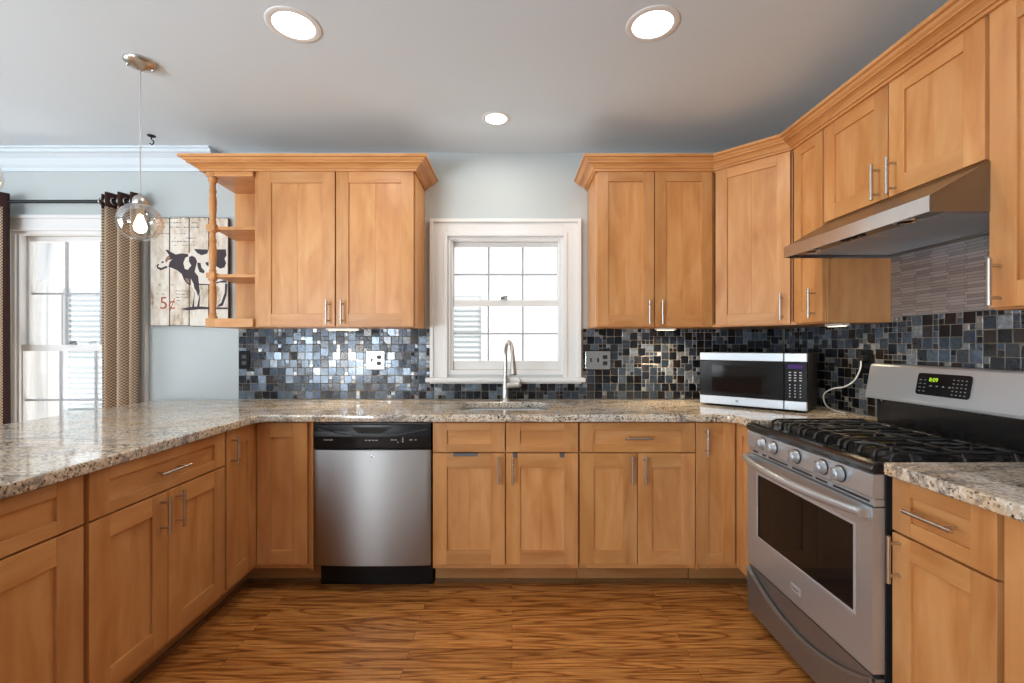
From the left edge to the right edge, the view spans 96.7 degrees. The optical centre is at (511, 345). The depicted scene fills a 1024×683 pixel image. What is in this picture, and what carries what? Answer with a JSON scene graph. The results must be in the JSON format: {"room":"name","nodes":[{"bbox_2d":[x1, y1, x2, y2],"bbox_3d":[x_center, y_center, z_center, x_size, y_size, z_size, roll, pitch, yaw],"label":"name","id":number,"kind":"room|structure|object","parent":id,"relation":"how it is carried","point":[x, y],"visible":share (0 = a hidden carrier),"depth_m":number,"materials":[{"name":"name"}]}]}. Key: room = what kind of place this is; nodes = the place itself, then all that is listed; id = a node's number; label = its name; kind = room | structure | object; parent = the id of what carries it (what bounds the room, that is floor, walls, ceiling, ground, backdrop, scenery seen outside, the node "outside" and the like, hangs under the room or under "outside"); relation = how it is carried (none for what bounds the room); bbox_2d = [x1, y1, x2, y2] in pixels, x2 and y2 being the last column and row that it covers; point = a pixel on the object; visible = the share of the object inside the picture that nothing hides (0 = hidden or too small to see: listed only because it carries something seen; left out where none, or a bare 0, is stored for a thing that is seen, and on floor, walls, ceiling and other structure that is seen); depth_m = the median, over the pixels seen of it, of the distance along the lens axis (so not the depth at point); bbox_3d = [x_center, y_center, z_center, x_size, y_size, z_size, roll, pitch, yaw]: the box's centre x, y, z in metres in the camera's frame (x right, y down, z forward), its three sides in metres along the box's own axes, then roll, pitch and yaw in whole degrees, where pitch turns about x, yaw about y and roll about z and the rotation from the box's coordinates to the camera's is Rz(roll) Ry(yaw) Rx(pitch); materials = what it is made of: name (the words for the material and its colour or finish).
{"room":"kitchen","nodes":[
{"label":"kitchen","id":0,"kind":"room"},
{"bbox_2d":[0,153,784,400],"bbox_3d":[-1.462,0.005,3.036,6.475,2.520,0.150,0,0,0],"label":"wall","id":1,"kind":"structure","parent":0,"point":[186,362],"depth_m":2.96,"materials":[{"name":"grey paint"}]},
{"bbox_2d":[7,200,128,202],"bbox_3d":[-3.110,-0.902,2.903,1.568,0.054,0.114,0,0,0],"label":"curtain rod","id":2,"kind":"object","parent":1,"relation":"attached to","point":[8,201],"visible":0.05,"depth_m":2.86,"materials":[{"name":"brown metal"}]},
{"bbox_2d":[0,192,10,424],"bbox_3d":[-3.388,0.144,2.868,0.470,2.202,0.093,0,0,0],"label":"curtain","id":3,"kind":"object","parent":2,"relation":"hanging from","point":[5,336],"visible":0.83,"depth_m":2.85,"materials":[{"name":"brown fabric"}]},
{"bbox_2d":[98,192,138,408],"bbox_3d":[-2.471,0.144,2.868,0.241,2.202,0.093,0,0,0],"label":"curtain","id":4,"kind":"object","parent":2,"relation":"hanging from","point":[119,253],"visible":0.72,"depth_m":2.85,"materials":[{"name":"brown fabric"}]},
{"bbox_2d":[10,215,148,422],"bbox_3d":[-2.844,0.001,3.001,1.013,1.688,0.200,0,0,0],"label":"window","id":5,"kind":"structure","parent":1,"relation":"in","point":[26,231],"depth_m":2.98,"materials":[{"name":"white paint"}]},
{"bbox_2d":[0,146,218,171],"bbox_3d":[-3.303,-1.192,0.131,2.795,0.125,5.661,0,0,0],"label":"trim","id":6,"kind":"structure","parent":1,"relation":"attached to","point":[12,158],"depth_m":2.91,"materials":[{"name":"white paint"}]},
{"bbox_2d":[150,217,229,326],"bbox_3d":[-2.078,-0.475,2.944,0.503,0.705,0.030,0,0,0],"label":"sign","id":7,"kind":"object","parent":1,"relation":"attached to","point":[179,257],"visible":0.98,"depth_m":2.93,"materials":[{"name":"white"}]},
{"bbox_2d":[160,297,174,311],"bbox_3d":[-2.217,-0.263,2.929,0.096,0.098,0.001,0,0,0],"label":"print","id":8,"kind":"object","parent":7,"relation":"attached to","point":[167,304],"depth_m":2.93,"materials":[{"name":"brown paint"}]},
{"bbox_2d":[165,256,188,282],"bbox_3d":[-2.154,-0.490,2.929,0.158,0.175,0.001,0,0,0],"label":"print","id":9,"kind":"object","parent":7,"relation":"attached to","point":[167,258],"depth_m":2.93},
{"bbox_2d":[159,218,198,300],"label":"print","id":10,"kind":"object","parent":7,"relation":"attached to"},
{"bbox_2d":[157,249,227,309],"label":"print","id":11,"kind":"object","parent":7,"relation":"attached to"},
{"bbox_2d":[205,172,273,328],"bbox_3d":[-1.646,-0.564,2.796,0.288,0.914,0.321,0,0,0],"label":"shelf","id":12,"kind":"object","parent":1,"relation":"attached to","point":[242,184],"visible":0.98,"depth_m":2.77,"materials":[{"name":"brown wood"}]},
{"bbox_2d":[255,172,424,328],"bbox_3d":[-1.034,-0.564,2.777,0.935,0.914,0.362,0,0,0],"label":"upper cabinet","id":13,"kind":"object","parent":1,"relation":"attached to","point":[333,249],"visible":0.9,"depth_m":2.65,"materials":[{"name":"brown wood"}]},
{"bbox_2d":[177,153,437,190],"bbox_3d":[-1.178,-1.042,2.755,1.398,0.070,0.409,0,0,0],"label":"crown molding","id":14,"kind":"structure","parent":13,"relation":"attached to","point":[419,163],"depth_m":2.59,"materials":[{"name":"brown wood"}]},
{"bbox_2d":[326,328,360,329],"bbox_3d":[-1.030,-0.100,2.780,0.200,0.014,0.040,0,0,0],"label":"light","id":15,"kind":"object","parent":13,"relation":"attached to","point":[326,328],"visible":0.95,"depth_m":2.76,"materials":[{"name":"white paint"}]},
{"bbox_2d":[425,218,585,383],"bbox_3d":[-0.042,-0.285,3.001,1.026,1.065,0.200,0,0,0],"label":"window","id":16,"kind":"structure","parent":1,"relation":"in","point":[446,234],"depth_m":2.94,"materials":[{"name":"white paint"}]},
{"bbox_2d":[239,329,783,398],"bbox_3d":[-0.004,0.120,2.956,3.542,0.458,0.009,0,0,0],"label":"backsplash","id":17,"kind":"structure","parent":1,"relation":"attached to","point":[284,363],"depth_m":2.95,"materials":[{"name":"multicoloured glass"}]},
{"bbox_2d":[239,351,249,368],"bbox_3d":[-1.735,0.093,2.949,0.070,0.118,0.010,0,0,0],"label":"power outlet","id":18,"kind":"object","parent":17,"relation":"attached to","point":[244,356],"visible":1,"depth_m":2.95,"materials":[{"name":"black plastic"}]},
{"bbox_2d":[366,350,384,369],"bbox_3d":[-0.885,0.095,2.945,0.128,0.130,0.018,0,0,0],"label":"outlet","id":19,"kind":"object","parent":17,"relation":"attached to","point":[375,359],"visible":1,"depth_m":2.95,"materials":[{"name":"white plastic"}]},
{"bbox_2d":[584,350,610,369],"bbox_3d":[0.557,0.095,2.945,0.174,0.130,0.018,0,0,0],"label":"outlet","id":20,"kind":"object","parent":17,"relation":"attached to","point":[593,359],"visible":1,"depth_m":2.95,"materials":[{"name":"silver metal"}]},
{"bbox_2d":[587,172,711,328],"bbox_3d":[0.828,-0.564,2.777,0.675,0.914,0.362,0,0,0],"label":"upper cabinet","id":21,"kind":"object","parent":1,"relation":"attached to","point":[649,234],"visible":0.94,"depth_m":2.65,"materials":[{"name":"brown wood"}]},
{"bbox_2d":[655,328,675,329],"bbox_3d":[0.945,-0.100,2.800,0.120,0.014,0.040,0,0,0],"label":"light","id":22,"kind":"object","parent":21,"relation":"attached to","point":[655,328],"visible":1,"depth_m":2.78,"materials":[{"name":"white paint"}]},
{"bbox_2d":[574,0,1007,190],"bbox_3d":[1.149,-1.042,2.071,0.799,0.070,2.288,0,0,-31],"label":"crown molding","id":23,"kind":"structure","parent":21,"relation":"attached to","point":[954,17],"depth_m":1.98,"materials":[{"name":"brown wood"}]},
{"bbox_2d":[697,150,824,328],"bbox_3d":[1.468,-0.564,2.654,0.604,0.914,0.605,0,0,0],"label":"upper cabinet","id":24,"kind":"object","parent":1,"relation":"attached to","point":[755,199],"visible":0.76,"depth_m":2.49,"materials":[{"name":"brown wood"}]},
{"bbox_2d":[0,0,948,152],"bbox_3d":[-1.462,-1.305,0.131,6.775,0.100,5.961,0,0,0],"label":"ceiling","id":25,"kind":"structure","parent":0,"point":[381,76],"depth_m":2.09,"materials":[{"name":"white paint"}]},
{"bbox_2d":[0,168,4,190],"bbox_3d":[-1.700,-0.853,1.410,0.171,0.802,0.171,0,0,0],"label":"pendant light","id":26,"kind":"object","parent":25,"relation":"hanging from","point":[2,180],"visible":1,"depth_m":1.45,"materials":[{"name":"clear glass"}]},
{"bbox_2d":[115,53,164,240],"bbox_3d":[-1.645,-0.859,2.014,0.171,0.792,0.171,0,0,0],"label":"pendant light","id":27,"kind":"object","parent":25,"relation":"hanging from","point":[140,63],"visible":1,"depth_m":2.00,"materials":[{"name":"clear glass"}]},
{"bbox_2d":[132,193,148,215],"bbox_3d":[-1.645,-0.626,2.014,0.060,0.096,0.060,0,0,0],"label":"socket","id":28,"kind":"object","parent":27,"relation":"attached to","point":[139,199],"depth_m":2.00,"materials":[{"name":"metal"}]},
{"bbox_2d":[147,134,155,144],"bbox_3d":[-2.155,-1.226,2.720,0.044,0.058,0.044,0,0,0],"label":"ceiling hook","id":29,"kind":"object","parent":25,"relation":"attached to","point":[151,136],"visible":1,"depth_m":2.72,"materials":[{"name":"brown metal"}]},
{"bbox_2d":[264,6,321,42],"bbox_3d":[-0.855,-1.252,1.783,0.206,0.004,0.206,0,0,0],"label":"recessed light","id":30,"kind":"object","parent":25,"relation":"in","point":[290,23],"visible":1,"depth_m":1.77,"materials":[{"name":"white paint"}]},
{"bbox_2d":[482,111,509,125],"bbox_3d":[-0.088,-1.252,2.515,0.156,0.004,0.156,0,0,0],"label":"recessed light","id":31,"kind":"object","parent":25,"relation":"in","point":[496,118],"visible":1,"depth_m":2.51,"materials":[{"name":"white paint"}]},
{"bbox_2d":[625,5,680,41],"bbox_3d":[0.549,-1.252,1.778,0.206,0.004,0.206,0,0,0],"label":"recessed light","id":32,"kind":"object","parent":25,"relation":"in","point":[655,22],"visible":1,"depth_m":1.77,"materials":[{"name":"white paint"}]},
{"bbox_2d":[139,568,814,682],"bbox_3d":[-1.462,1.315,0.131,6.775,0.100,5.961,0,0,0],"label":"floor","id":33,"kind":"structure","parent":0,"point":[576,632],"depth_m":1.98,"materials":[{"name":"brown wood"}]},
{"bbox_2d":[0,475,82,682],"bbox_3d":[-1.600,0.827,1.101,0.660,0.876,0.602,0,0,0],"label":"base cabinet","id":34,"kind":"object","parent":33,"relation":"on","point":[41,532],"visible":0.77,"depth_m":1.28,"materials":[{"name":"brown wood"}]},
{"bbox_2d":[80,433,224,682],"bbox_3d":[-1.600,0.827,1.744,0.660,0.876,0.672,0,0,0],"label":"base cabinet","id":35,"kind":"object","parent":33,"relation":"on","point":[153,525],"visible":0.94,"depth_m":1.66,"materials":[{"name":"brown wood"}]},
{"bbox_2d":[203,422,320,620],"bbox_3d":[-1.474,0.827,2.521,0.912,0.876,0.872,0,0,0],"label":"base cabinet","id":36,"kind":"object","parent":33,"relation":"on","point":[269,466],"visible":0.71,"depth_m":2.33,"materials":[{"name":"brown wood"}]},
{"bbox_2d":[314,422,433,583],"bbox_3d":[-0.714,0.831,2.610,0.598,0.868,0.595,0,0,0],"label":"dishwasher","id":37,"kind":"object","parent":33,"relation":"on","point":[373,481],"visible":0.94,"depth_m":2.32,"materials":[{"name":"silver metal"}]},
{"bbox_2d":[431,422,433,569],"bbox_3d":[-0.714,0.831,2.633,0.590,0.868,0.548,0,0,0],"label":"base cabinet","id":38,"kind":"object","parent":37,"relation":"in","point":[432,568],"depth_m":2.40,"materials":[{"name":"black wood"}]},
{"bbox_2d":[433,422,577,582],"bbox_3d":[-0.033,0.827,2.625,0.752,0.876,0.668,0,0,0],"label":"base cabinet","id":39,"kind":"object","parent":33,"relation":"on","point":[499,516],"visible":0.94,"depth_m":2.34,"materials":[{"name":"brown wood"}]},
{"bbox_2d":[0,400,876,499],"bbox_3d":[-0.262,0.370,1.835,4.053,0.038,2.231,0,0,0],"label":"countertop","id":40,"kind":"structure","parent":39,"relation":"on","point":[35,454],"depth_m":2.31,"materials":[{"name":"stone"}]},
{"bbox_2d":[464,408,546,447],"bbox_3d":[-0.040,0.493,2.649,0.544,0.206,0.390,0,0,0],"label":"sink","id":41,"kind":"object","parent":40,"relation":"in","point":[467,408],"visible":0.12,"depth_m":2.82,"materials":[{"name":"silver metal"}]},
{"bbox_2d":[501,340,521,400],"bbox_3d":[-0.003,0.158,2.802,0.129,0.387,0.220,0,0,0],"label":"faucet","id":42,"kind":"object","parent":40,"relation":"on","point":[506,385],"visible":1,"depth_m":2.87,"materials":[{"name":"grey metal"}]},
{"bbox_2d":[700,352,816,411],"bbox_3d":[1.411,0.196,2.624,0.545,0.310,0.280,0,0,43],"label":"microwave","id":43,"kind":"object","parent":40,"relation":"on","point":[787,381],"visible":1,"depth_m":2.49,"materials":[{"name":"black"}]},
{"bbox_2d":[789,372,801,397],"bbox_3d":[1.479,0.205,2.376,0.059,0.132,0.005,0,0,43],"label":"keypad","id":44,"kind":"object","parent":43,"relation":"on","point":[789,372],"depth_m":2.37,"materials":[{"name":"black plastic"}]},
{"bbox_2d":[823,355,867,413],"bbox_3d":[1.702,0.199,2.341,0.051,0.301,0.218,0,0,-24],"label":"power cable","id":45,"kind":"object","parent":40,"relation":"on","point":[861,358],"visible":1,"depth_m":2.28,"materials":[{"name":"white plastic"}]},
{"bbox_2d":[453,452,477,455],"bbox_3d":[-0.239,0.558,2.336,0.124,0.017,0.014,0,0,0],"label":"clip","id":46,"kind":"object","parent":39,"relation":"attached to","point":[454,453],"visible":1,"depth_m":2.33,"materials":[{"name":"grey metal"}]},
{"bbox_2d":[576,422,694,582],"bbox_3d":[0.643,0.827,2.625,0.596,0.876,0.668,0,0,0],"label":"base cabinet","id":47,"kind":"object","parent":33,"relation":"on","point":[636,480],"visible":0.9,"depth_m":2.33,"materials":[{"name":"brown wood"}]},
{"bbox_2d":[688,422,750,585],"bbox_3d":[1.353,0.827,2.545,0.820,0.876,0.825,0,0,0],"label":"base cabinet","id":48,"kind":"object","parent":33,"relation":"on","point":[720,468],"visible":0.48,"depth_m":2.33,"materials":[{"name":"brown wood"}]},
{"bbox_2d":[742,364,1023,682],"bbox_3d":[1.389,0.675,1.759,0.741,1.180,0.744,0,0,0],"label":"gas range","id":49,"kind":"object","parent":33,"relation":"on","point":[819,492],"visible":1,"depth_m":1.65,"materials":[{"name":"silver metal"}]},
{"bbox_2d":[746,418,1023,473],"bbox_3d":[1.427,0.362,1.759,0.665,0.062,0.744,0,0,0],"label":"cooktop","id":50,"kind":"object","parent":49,"relation":"in","point":[856,445],"depth_m":1.65,"materials":[{"name":"black metal"}]},
{"bbox_2d":[886,477,1003,682],"bbox_3d":[1.441,0.827,1.223,0.668,0.876,0.306,0,0,0],"label":"base cabinet","id":51,"kind":"object","parent":33,"relation":"on","point":[947,575],"visible":0.81,"depth_m":1.21,"materials":[{"name":"brown wood"}]},
{"bbox_2d":[884,462,1023,522],"bbox_3d":[1.442,0.370,1.127,0.646,0.038,0.493,0,0,0],"label":"countertop","id":52,"kind":"structure","parent":51,"relation":"on","point":[997,487],"depth_m":1.20,"materials":[{"name":"stone"}]},
{"bbox_2d":[1004,516,1023,682],"bbox_3d":[1.459,0.828,0.985,0.616,0.874,0.160,0,0,0],"label":"end panel","id":53,"kind":"object","parent":33,"relation":"on","point":[1013,529],"visible":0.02,"depth_m":1.04,"materials":[{"name":"brown wood"}]},
{"bbox_2d":[818,14,988,417],"bbox_3d":[1.850,0.005,0.131,0.150,2.520,5.661,0,0,0],"label":"wall","id":54,"kind":"structure","parent":0,"point":[988,14],"depth_m":2.35,"materials":[{"name":"grey paint"}]},
{"bbox_2d":[794,129,891,324],"bbox_3d":[1.590,-0.564,2.235,0.360,0.914,0.226,0,0,0],"label":"upper cabinet","id":55,"kind":"object","parent":54,"relation":"attached to","point":[854,291],"visible":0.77,"depth_m":2.13,"materials":[{"name":"brown wood"}]},
{"bbox_2d":[825,323,849,326],"bbox_3d":[1.600,-0.100,2.240,0.040,0.014,0.120,0,0,0],"label":"light","id":56,"kind":"object","parent":55,"relation":"attached to","point":[837,324],"visible":0.99,"depth_m":2.21,"materials":[{"name":"white paint"}]},
{"bbox_2d":[785,310,1023,416],"bbox_3d":[1.770,0.107,1.912,0.008,0.483,2.080,0,0,0],"label":"backsplash","id":57,"kind":"structure","parent":54,"relation":"attached to","point":[989,339],"depth_m":2.04,"materials":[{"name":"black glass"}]},
{"bbox_2d":[861,350,872,373],"bbox_3d":[1.763,0.080,2.262,0.010,0.118,0.070,0,0,0],"label":"power outlet","id":58,"kind":"object","parent":57,"relation":"attached to","point":[865,368],"visible":0.82,"depth_m":2.25,"materials":[{"name":"black plastic"}]},
{"bbox_2d":[824,15,988,222],"bbox_3d":[1.590,-0.793,1.755,0.360,0.456,0.730,0,0,0],"label":"upper cabinet","id":59,"kind":"object","parent":54,"relation":"attached to","point":[929,124],"visible":0.8,"depth_m":1.65,"materials":[{"name":"brown wood"}]},
{"bbox_2d":[784,160,990,257],"bbox_3d":[1.513,-0.484,1.748,0.500,0.157,0.738,0,0,0],"label":"range hood","id":60,"kind":"object","parent":59,"relation":"attached to","point":[955,207],"visible":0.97,"depth_m":1.62,"materials":[{"name":"silver metal"}]},
{"bbox_2d":[804,249,820,252],"bbox_3d":[1.312,-0.412,1.987,0.064,0.006,0.064,0,0,0],"label":"lamp","id":61,"kind":"object","parent":60,"relation":"attached to","point":[805,250],"depth_m":1.97,"materials":[{"name":"grey"}]},
{"bbox_2d":[840,234,865,241],"bbox_3d":[1.308,-0.413,1.747,0.022,0.006,0.104,0,0,0],"label":"switch","id":62,"kind":"object","parent":60,"relation":"attached to","point":[860,235],"depth_m":1.74,"materials":[{"name":"plastic"}]},
{"bbox_2d":[893,218,917,224],"bbox_3d":[1.312,-0.412,1.517,0.064,0.006,0.064,0,0,0],"label":"lamp","id":63,"kind":"object","parent":60,"relation":"attached to","point":[911,220],"depth_m":1.51,"materials":[{"name":"grey"}]},
{"bbox_2d":[891,234,994,316],"bbox_3d":[1.770,-0.278,1.748,0.008,0.294,0.742,0,0,0],"label":"mosaic panel","id":64,"kind":"object","parent":54,"relation":"attached to","point":[950,277],"visible":0.56,"depth_m":1.87,"materials":[{"name":"grey tile"}]},
{"bbox_2d":[986,0,1023,309],"bbox_3d":[1.590,-0.564,1.157,0.360,0.914,0.460,0,0,0],"label":"upper cabinet","id":65,"kind":"object","parent":54,"relation":"attached to","point":[1005,262],"visible":1,"depth_m":1.33,"materials":[{"name":"brown wood"}]},
{"label":"outside","id":66,"kind":"structure","parent":0,"visible":0},
{"bbox_3d":[0.000,1.965,16.581,60.000,0.200,26.839,0,0,0],"label":"ground","id":67,"kind":"structure","parent":66,"visible":0},
{"bbox_2d":[37,280,556,418],"bbox_3d":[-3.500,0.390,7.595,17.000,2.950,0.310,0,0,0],"label":"house","id":68,"kind":"structure","parent":67,"relation":"on","point":[84,310],"depth_m":7.50,"materials":[{"name":"white paint"}]},
{"bbox_2d":[63,288,101,414],"bbox_3d":[-6.980,0.290,7.470,0.720,2.450,0.059,0,0,0],"label":"shutter","id":69,"kind":"object","parent":68,"relation":"hanging from","point":[84,310],"depth_m":7.47,"materials":[{"name":"grey"}]},
{"bbox_2d":[454,291,484,360],"bbox_3d":[-0.735,0.315,7.470,0.570,2.400,0.059,0,0,0],"label":"shutter","id":70,"kind":"object","parent":68,"relation":"hanging from","point":[466,319],"depth_m":7.47,"materials":[{"name":"grey"}]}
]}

